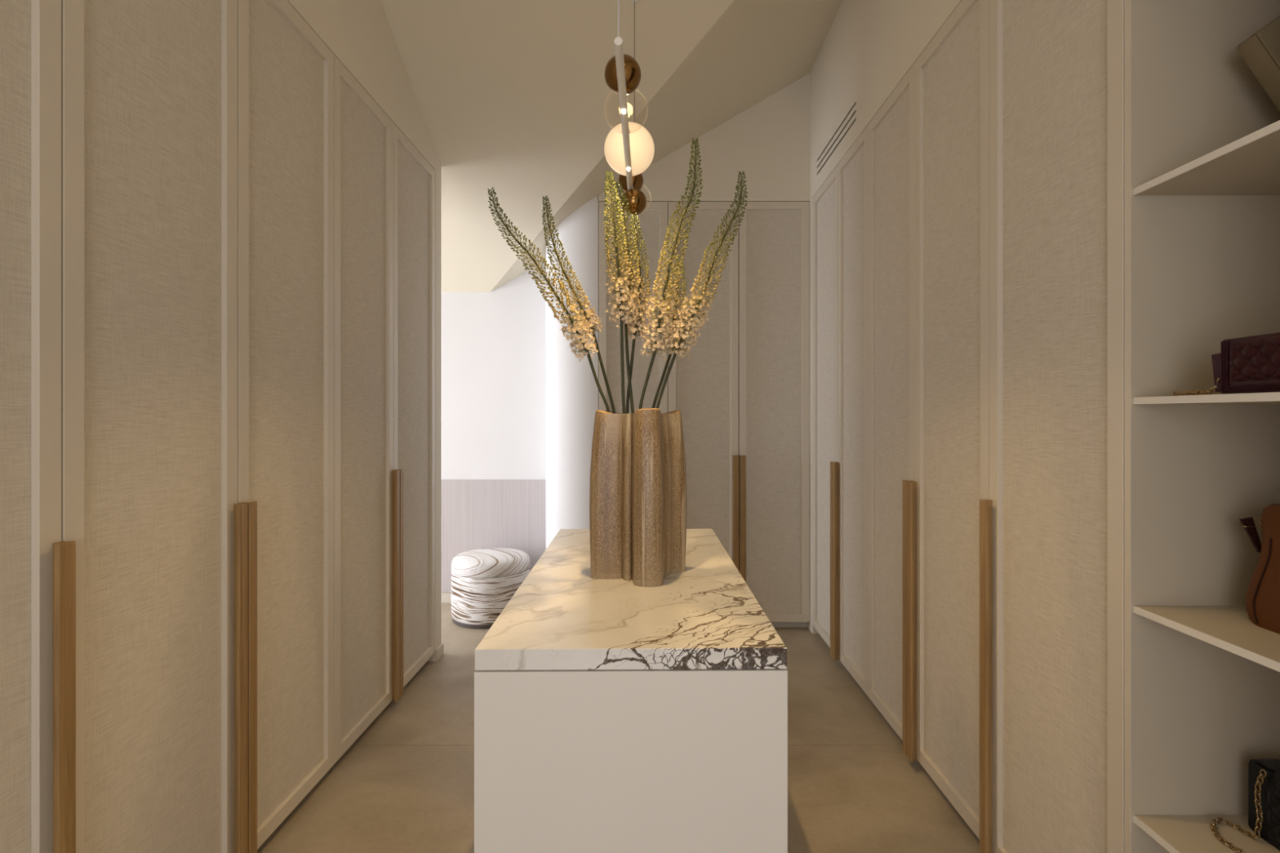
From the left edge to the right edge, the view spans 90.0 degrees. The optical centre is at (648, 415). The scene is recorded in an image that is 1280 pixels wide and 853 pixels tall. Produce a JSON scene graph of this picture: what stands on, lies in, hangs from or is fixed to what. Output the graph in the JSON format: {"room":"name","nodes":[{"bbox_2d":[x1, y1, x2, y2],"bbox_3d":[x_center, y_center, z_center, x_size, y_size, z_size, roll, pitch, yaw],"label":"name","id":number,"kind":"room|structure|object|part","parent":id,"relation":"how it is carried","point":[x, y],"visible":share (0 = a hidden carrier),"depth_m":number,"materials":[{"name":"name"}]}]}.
{"room":"walk-in closet","nodes":[
{"label":"walk-in closet","id":0,"kind":"room"},
{"bbox_2d":[286,0,440,661],"bbox_3d":[-1.486,-0.885,0.905,0.629,4.470,5.410,0,0,0],"label":"wall","id":1,"kind":"structure","parent":0,"point":[359,33],"depth_m":2.84,"materials":[{"name":"paint"}]},
{"bbox_2d":[435,643,443,661],"bbox_3d":[-1.480,1.319,3.567,0.640,0.062,0.109,0,0,0],"label":"baseboard","id":2,"kind":"structure","parent":1,"relation":"attached to","point":[439,651],"depth_m":3.55,"materials":[{"name":"paint"}]},
{"bbox_2d":[440,260,546,479],"bbox_3d":[-2.300,-0.028,4.665,4.000,2.756,0.090,0,0,0],"label":"wall","id":3,"kind":"structure","parent":0,"point":[493,344],"depth_m":4.62,"materials":[{"name":"white paint"}]},
{"bbox_2d":[440,592,451,602],"bbox_3d":[-2.500,1.313,4.616,3.600,0.073,0.008,0,0,0],"label":"baseboard","id":4,"kind":"structure","parent":3,"relation":"attached to","point":[445,597],"depth_m":4.61,"materials":[{"name":"paint"}]},
{"bbox_2d":[440,480,546,592],"bbox_3d":[-2.500,0.870,4.614,3.600,0.810,0.012,0,0,0],"label":"wainscoting","id":5,"kind":"structure","parent":3,"relation":"attached to","point":[476,514],"depth_m":4.61,"materials":[{"name":"grey wood"}]},
{"bbox_2d":[546,195,598,548],"bbox_3d":[-0.510,-0.100,4.326,0.384,2.900,0.608,0,0,0],"label":"wall","id":6,"kind":"structure","parent":0,"point":[571,388],"depth_m":4.06,"materials":[{"name":"white paint"}]},
{"bbox_2d":[381,0,842,292],"bbox_3d":[-1.350,-2.015,2.525,6.100,2.390,4.450,0,0,0],"label":"ceiling","id":7,"kind":"structure","parent":0,"point":[513,97],"depth_m":3.28,"materials":[{"name":"paint"}]},
{"bbox_2d":[604,0,654,243],"bbox_3d":[-0.061,-1.626,2.050,0.160,1.919,1.509,0,0,4],"label":"pendant lamp","id":8,"kind":"object","parent":7,"relation":"hanging from","point":[628,147],"visible":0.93,"depth_m":1.97,"materials":[{"name":"white glass"}]},
{"bbox_3d":[-0.062,-0.811,1.525,0.088,0.088,0.088,0,0,0],"label":"globe","id":9,"kind":"part","parent":8,"relation":"part of","materials":[{"name":"brown glass"}]},
{"bbox_3d":[-0.062,-0.847,2.040,0.160,0.160,0.160,0,0,0],"label":"globe","id":10,"kind":"part","parent":8,"relation":"part of","materials":[{"name":"white glass"}]},
{"bbox_3d":[-0.062,-0.811,2.215,0.088,0.088,0.088,0,0,0],"label":"globe","id":11,"kind":"part","parent":8,"relation":"part of","materials":[{"name":"brown metal"}]},
{"bbox_3d":[-0.050,-0.710,2.130,0.086,0.086,0.086,0,0,0],"label":"globe","id":12,"kind":"part","parent":8,"relation":"part of","materials":[{"name":"brown metal"}]},
{"bbox_2d":[257,602,979,852],"bbox_3d":[-1.350,1.390,1.425,6.100,0.080,6.650,0,0,0],"label":"floor","id":13,"kind":"structure","parent":0,"point":[406,784],"depth_m":2.38,"materials":[{"name":"brown tile"}]},
{"bbox_2d":[0,0,75,852],"bbox_3d":[-1.444,0.004,1.003,0.605,2.693,0.551,0,0,0],"label":"wardrobe","id":14,"kind":"object","parent":13,"relation":"on","point":[37,569],"visible":1,"depth_m":1.23,"materials":[{"name":"paint"}]},
{"bbox_3d":[-1.189,-0.021,1.003,0.006,2.555,0.460,0,0,0],"label":"fabric panel","id":15,"kind":"part","parent":14,"relation":"part of","materials":[{"name":"fabric"}]},
{"bbox_3d":[-1.182,-0.021,1.003,0.022,2.643,0.548,0,0,0],"label":"door","id":16,"kind":"part","parent":14,"relation":"part of","materials":[{"name":"paint"}]},
{"bbox_3d":[-1.156,0.775,1.257,0.030,1.050,0.038,0,0,0],"label":"handle","id":17,"kind":"part","parent":14,"relation":"part of","materials":[{"name":"brown wood"}]},
{"bbox_2d":[61,0,333,852],"bbox_3d":[-1.444,0.004,1.831,0.605,2.693,1.104,0,0,0],"label":"wardrobe","id":18,"kind":"object","parent":13,"relation":"on","point":[197,135],"visible":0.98,"depth_m":1.66,"materials":[{"name":"paint"}]},
{"bbox_3d":[-1.182,-0.021,1.552,0.022,2.643,0.543,0,0,0],"label":"door","id":19,"kind":"part","parent":18,"relation":"part of","materials":[{"name":"paint"}]},
{"bbox_3d":[-1.189,-0.021,1.552,0.006,2.555,0.455,0,0,0],"label":"fabric panel","id":20,"kind":"part","parent":18,"relation":"part of","materials":[{"name":"fabric"}]},
{"bbox_3d":[-1.156,0.775,1.804,0.030,1.050,0.038,0,0,0],"label":"handle","id":21,"kind":"part","parent":18,"relation":"part of","materials":[{"name":"brown wood"}]},
{"bbox_3d":[-1.156,0.775,1.848,0.030,1.050,0.038,0,0,0],"label":"handle","id":22,"kind":"part","parent":18,"relation":"part of","materials":[{"name":"brown wood"}]},
{"bbox_3d":[-1.182,-0.021,2.105,0.022,2.643,0.554,0,0,0],"label":"door","id":23,"kind":"part","parent":18,"relation":"part of","materials":[{"name":"paint"}]},
{"bbox_3d":[-1.189,-0.021,2.105,0.006,2.555,0.466,0,0,0],"label":"fabric panel","id":24,"kind":"part","parent":18,"relation":"part of","materials":[{"name":"fabric"}]},
{"bbox_2d":[333,55,435,764],"bbox_3d":[-1.444,0.004,2.947,0.605,2.693,1.125,0,0,0],"label":"wardrobe","id":25,"kind":"object","parent":13,"relation":"on","point":[384,188],"visible":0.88,"depth_m":2.81,"materials":[{"name":"paint"}]},
{"bbox_3d":[-1.189,-0.021,2.661,0.006,2.555,0.462,0,0,0],"label":"fabric panel","id":26,"kind":"part","parent":25,"relation":"part of","materials":[{"name":"fabric"}]},
{"bbox_3d":[-1.182,-0.021,2.661,0.022,2.643,0.550,0,0,0],"label":"door","id":27,"kind":"part","parent":25,"relation":"part of","materials":[{"name":"paint"}]},
{"bbox_3d":[-1.156,0.775,2.916,0.030,1.050,0.038,0,0,0],"label":"handle","id":28,"kind":"part","parent":25,"relation":"part of","materials":[{"name":"brown wood"}]},
{"bbox_3d":[-1.156,0.775,2.960,0.030,1.050,0.038,0,0,0],"label":"handle","id":29,"kind":"part","parent":25,"relation":"part of","materials":[{"name":"brown wood"}]},
{"bbox_3d":[-1.189,-0.021,3.224,0.006,2.555,0.480,0,0,0],"label":"fabric panel","id":30,"kind":"part","parent":25,"relation":"part of","materials":[{"name":"fabric"}]},
{"bbox_3d":[-1.182,-0.021,3.224,0.022,2.643,0.568,0,0,0],"label":"door","id":31,"kind":"part","parent":25,"relation":"part of","materials":[{"name":"paint"}]},
{"bbox_2d":[451,547,529,629],"bbox_3d":[-1.055,1.132,4.285,0.514,0.436,0.514,0,0,0],"label":"pouf","id":32,"kind":"object","parent":13,"relation":"on","point":[484,581],"visible":0.83,"depth_m":4.06,"materials":[{"name":"grey fabric"}]},
{"bbox_3d":[-1.055,0.972,4.285,0.512,0.115,0.512,0,0,0],"label":"seat","id":33,"kind":"part","parent":32,"relation":"part of","materials":[{"name":"fabric"}]},
{"bbox_2d":[474,668,787,852],"bbox_3d":[-0.041,0.921,1.885,0.605,0.858,1.303,0,0,-1],"label":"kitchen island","id":34,"kind":"object","parent":13,"relation":"on","point":[602,761],"visible":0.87,"depth_m":1.23,"materials":[{"name":"paint"}]},
{"bbox_2d":[475,528,786,670],"bbox_3d":[-0.042,0.470,1.887,0.603,0.041,1.304,0,0,-1],"label":"island countertop","id":35,"kind":"structure","parent":34,"relation":"on","point":[705,615],"depth_m":1.40,"materials":[{"name":"stone"}]},
{"bbox_2d":[589,408,686,586],"bbox_3d":[-0.034,0.215,1.847,0.263,0.470,0.306,0,0,23],"label":"vase","id":36,"kind":"object","parent":35,"relation":"on","point":[637,485],"visible":1,"depth_m":1.75,"materials":[{"name":"ceramic"}]},
{"bbox_2d":[487,186,610,413],"bbox_3d":[-0.257,-0.237,1.771,0.368,0.772,0.088,0,0,-6],"label":"lily","id":37,"kind":"object","parent":36,"relation":"in","point":[576,328],"visible":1,"depth_m":1.76,"materials":[{"name":"yellow plant"}]},
{"bbox_2d":[542,195,616,413],"bbox_3d":[-0.192,-0.260,1.875,0.299,0.819,0.079,0,0,20],"label":"lily","id":38,"kind":"object","parent":36,"relation":"in","point":[587,314],"visible":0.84,"depth_m":1.88,"materials":[{"name":"yellow plant"}]},
{"bbox_2d":[603,170,635,413],"bbox_3d":[-0.082,-0.251,1.747,0.098,0.800,0.094,0,0,-19],"label":"lily","id":39,"kind":"object","parent":36,"relation":"in","point":[620,289],"visible":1,"depth_m":1.73,"materials":[{"name":"yellow plant"}]},
{"bbox_3d":[-0.080,-0.246,1.751,0.015,0.791,0.117,0,0,23],"label":"stem","id":40,"kind":"part","parent":39,"relation":"part of","materials":[{"name":"green"}]},
{"bbox_2d":[613,181,641,413],"bbox_3d":[-0.062,-0.266,1.831,0.085,0.830,0.091,0,0,-12],"label":"lily","id":41,"kind":"object","parent":36,"relation":"in","point":[636,295],"visible":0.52,"depth_m":1.83,"materials":[{"name":"yellow"}]},
{"bbox_3d":[-0.060,-0.262,1.828,0.022,0.821,0.087,0,0,-36],"label":"stem","id":42,"kind":"part","parent":41,"relation":"part of","materials":[{"name":"green plant"}]},
{"bbox_2d":[623,213,651,413],"bbox_3d":[-0.034,-0.230,1.864,0.086,0.758,0.140,0,0,20],"label":"lily","id":43,"kind":"object","parent":36,"relation":"in","point":[633,328],"visible":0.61,"depth_m":1.87,"materials":[{"name":"yellow plant"}]},
{"bbox_3d":[-0.042,-0.226,1.862,0.031,0.750,0.134,0,0,11],"label":"stem","id":44,"kind":"part","parent":43,"relation":"part of","materials":[{"name":"green"}]},
{"bbox_2d":[651,257,687,408],"bbox_3d":[0.062,-0.169,1.882,0.084,0.637,0.229,0,0,26],"label":"lily","id":45,"kind":"object","parent":36,"relation":"in","point":[673,317],"visible":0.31,"depth_m":1.91,"materials":[{"name":"yellow plant"}]},
{"bbox_2d":[638,137,702,408],"bbox_3d":[0.055,-0.316,1.802,0.195,0.930,0.094,0,0,-3],"label":"lily","id":46,"kind":"object","parent":36,"relation":"in","point":[655,337],"visible":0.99,"depth_m":1.79,"materials":[{"name":"yellow plant"}]},
{"bbox_2d":[655,171,747,408],"bbox_3d":[0.134,-0.277,1.818,0.303,0.852,0.096,0,0,0],"label":"lily","id":47,"kind":"object","parent":36,"relation":"in","point":[680,325],"visible":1,"depth_m":1.81,"materials":[{"name":"yellow plant"}]},
{"bbox_2d":[598,201,667,413],"bbox_3d":[-0.098,0.004,4.309,0.436,2.693,0.575,0,0,0],"label":"wardrobe","id":48,"kind":"object","parent":13,"relation":"on","point":[653,220],"visible":0.35,"depth_m":4.04,"materials":[{"name":"paint"}]},
{"bbox_2d":[667,201,809,626],"bbox_3d":[0.566,0.004,4.295,0.890,2.693,0.605,0,0,0],"label":"wardrobe","id":49,"kind":"object","parent":13,"relation":"on","point":[742,394],"visible":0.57,"depth_m":4.04,"materials":[{"name":"paint"}]},
{"bbox_3d":[0.343,-0.021,4.040,0.353,2.555,0.006,0,0,0],"label":"fabric panel","id":50,"kind":"part","parent":49,"relation":"part of","materials":[{"name":"fabric"}]},
{"bbox_3d":[0.343,-0.021,4.033,0.441,2.643,0.022,0,0,0],"label":"door","id":51,"kind":"part","parent":49,"relation":"part of","materials":[{"name":"paint"}]},
{"bbox_3d":[0.544,0.775,4.007,0.038,1.050,0.030,0,0,0],"label":"handle","id":52,"kind":"part","parent":49,"relation":"part of","materials":[{"name":"brown wood"}]},
{"bbox_3d":[0.588,0.775,4.007,0.038,1.050,0.030,0,0,0],"label":"handle","id":53,"kind":"part","parent":49,"relation":"part of","materials":[{"name":"brown wood"}]},
{"bbox_3d":[0.789,-0.021,4.033,0.442,2.643,0.022,0,0,0],"label":"door","id":54,"kind":"part","parent":49,"relation":"part of","materials":[{"name":"paint"}]},
{"bbox_3d":[0.789,-0.021,4.040,0.354,2.555,0.006,0,0,0],"label":"fabric panel","id":55,"kind":"part","parent":49,"relation":"part of","materials":[{"name":"fabric"}]},
{"bbox_2d":[813,125,867,695],"bbox_3d":[1.285,0.004,3.457,0.605,2.693,0.992,0,0,0],"label":"wardrobe","id":56,"kind":"object","parent":13,"relation":"on","point":[840,206],"visible":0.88,"depth_m":3.38,"materials":[{"name":"paint"}]},
{"bbox_3d":[1.024,-0.021,3.692,0.022,2.643,0.519,0,0,0],"label":"door","id":57,"kind":"part","parent":56,"relation":"part of","materials":[{"name":"paint"}]},
{"bbox_3d":[1.030,-0.021,3.692,0.006,2.555,0.431,0,0,0],"label":"fabric panel","id":58,"kind":"part","parent":56,"relation":"part of","materials":[{"name":"fabric"}]},
{"bbox_3d":[0.998,0.775,3.452,0.030,1.050,0.038,0,0,0],"label":"handle","id":59,"kind":"part","parent":56,"relation":"part of","materials":[{"name":"brown wood"}]},
{"bbox_3d":[0.998,0.775,3.408,0.030,1.050,0.038,0,0,0],"label":"handle","id":60,"kind":"part","parent":56,"relation":"part of","materials":[{"name":"brown wood"}]},
{"bbox_3d":[1.024,-0.021,3.195,0.022,2.643,0.466,0,0,0],"label":"door","id":61,"kind":"part","parent":56,"relation":"part of","materials":[{"name":"paint"}]},
{"bbox_3d":[1.030,-0.021,3.195,0.006,2.555,0.378,0,0,0],"label":"fabric panel","id":62,"kind":"part","parent":56,"relation":"part of","materials":[{"name":"fabric"}]},
{"bbox_2d":[867,0,989,839],"bbox_3d":[1.285,0.004,2.433,0.605,2.693,1.052,0,0,0],"label":"wardrobe","id":63,"kind":"object","parent":13,"relation":"on","point":[928,143],"visible":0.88,"depth_m":2.32,"materials":[{"name":"paint"}]},
{"bbox_3d":[1.024,-0.021,2.700,0.022,2.643,0.516,0,0,0],"label":"door","id":64,"kind":"part","parent":63,"relation":"part of","materials":[{"name":"paint"}]},
{"bbox_3d":[1.030,-0.021,2.700,0.006,2.555,0.428,0,0,0],"label":"fabric panel","id":65,"kind":"part","parent":63,"relation":"part of","materials":[{"name":"fabric"}]},
{"bbox_3d":[0.998,0.775,2.462,0.030,1.050,0.038,0,0,0],"label":"handle","id":66,"kind":"part","parent":63,"relation":"part of","materials":[{"name":"brown wood"}]},
{"bbox_3d":[0.998,0.775,2.418,0.030,1.050,0.038,0,0,0],"label":"handle","id":67,"kind":"part","parent":63,"relation":"part of","materials":[{"name":"brown wood"}]},
{"bbox_3d":[1.024,-0.021,2.174,0.022,2.643,0.529,0,0,0],"label":"door","id":68,"kind":"part","parent":63,"relation":"part of","materials":[{"name":"paint"}]},
{"bbox_3d":[1.030,-0.021,2.174,0.006,2.555,0.441,0,0,0],"label":"fabric panel","id":69,"kind":"part","parent":63,"relation":"part of","materials":[{"name":"fabric"}]},
{"bbox_2d":[979,0,1124,852],"bbox_3d":[1.285,0.004,1.636,0.605,2.693,0.541,0,0,0],"label":"wardrobe","id":70,"kind":"object","parent":13,"relation":"on","point":[1051,522],"visible":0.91,"depth_m":1.62,"materials":[{"name":"paint"}]},
{"bbox_3d":[0.998,0.775,1.885,0.030,1.050,0.038,0,0,0],"label":"handle","id":71,"kind":"part","parent":70,"relation":"part of","materials":[{"name":"brown wood"}]},
{"bbox_2d":[1124,0,1279,852],"bbox_3d":[1.284,0.004,1.082,0.542,2.693,0.562,0,0,0],"label":"shelf unit","id":72,"kind":"object","parent":13,"relation":"on","point":[1202,133],"visible":0.94,"depth_m":1.35,"materials":[{"name":"paint"}]},
{"bbox_3d":[1.278,0.847,1.082,0.514,0.014,0.527,0,0,0],"label":"shelf","id":73,"kind":"part","parent":72,"relation":"part of","materials":[{"name":"beige paint"}]},
{"bbox_3d":[1.278,0.407,1.082,0.514,0.014,0.527,0,0,0],"label":"shelf","id":74,"kind":"part","parent":72,"relation":"part of","materials":[{"name":"beige paint"}]},
{"bbox_3d":[1.278,-0.469,1.082,0.514,0.014,0.527,0,0,0],"label":"shelf","id":75,"kind":"part","parent":72,"relation":"part of","materials":[{"name":"beige paint"}]},
{"bbox_3d":[1.278,-0.030,1.082,0.514,0.014,0.527,0,0,0],"label":"shelf","id":76,"kind":"part","parent":72,"relation":"part of","materials":[{"name":"beige paint"}]},
{"bbox_2d":[1172,332,1279,395],"bbox_3d":[1.060,-0.087,1.118,0.051,0.101,0.326,0,0,0],"label":"handbag","id":77,"kind":"object","parent":72,"relation":"on","point":[1248,364],"visible":0.97,"depth_m":1.11,"materials":[{"name":"red leather"}]},
{"bbox_2d":[1209,759,1279,852],"bbox_3d":[1.199,0.764,1.186,0.157,0.154,0.272,0,0,0],"label":"handbag","id":78,"kind":"object","parent":72,"relation":"on","point":[1264,775],"visible":1,"depth_m":1.26,"materials":[{"name":"black leather"}]},
{"bbox_2d":[1236,16,1279,111],"bbox_3d":[1.341,-0.669,1.250,0.348,0.377,0.055,0,0,0],"label":"clutch bag","id":79,"kind":"object","parent":72,"relation":"on","point":[1260,51],"visible":1,"depth_m":1.25,"materials":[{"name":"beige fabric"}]},
{"bbox_2d":[1239,503,1279,634],"bbox_3d":[1.215,0.284,1.090,0.126,0.232,0.349,0,0,0],"label":"handbag","id":80,"kind":"object","parent":72,"relation":"on","point":[1262,596],"visible":1,"depth_m":1.21,"materials":[{"name":"brown leather"}]},
{"bbox_2d":[597,73,809,203],"bbox_3d":[0.649,-0.414,4.361,1.942,3.529,0.678,0,0,0],"label":"wall","id":81,"kind":"structure","parent":0,"point":[769,141],"depth_m":4.02,"materials":[{"name":"paint"}]},
{"bbox_2d":[807,0,961,633],"bbox_3d":[1.341,-0.885,1.450,0.657,4.470,6.500,0,0,0],"label":"wall","id":82,"kind":"structure","parent":0,"point":[869,46],"depth_m":3.15,"materials":[{"name":"paint"}]},
{"bbox_2d":[817,99,856,176],"bbox_3d":[1.040,-1.490,3.493,0.055,0.110,0.729,0,0,0],"label":"air vent","id":83,"kind":"object","parent":82,"relation":"in","point":[849,120],"visible":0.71,"depth_m":3.45,"materials":[{"name":"grey metal"}]}
]}

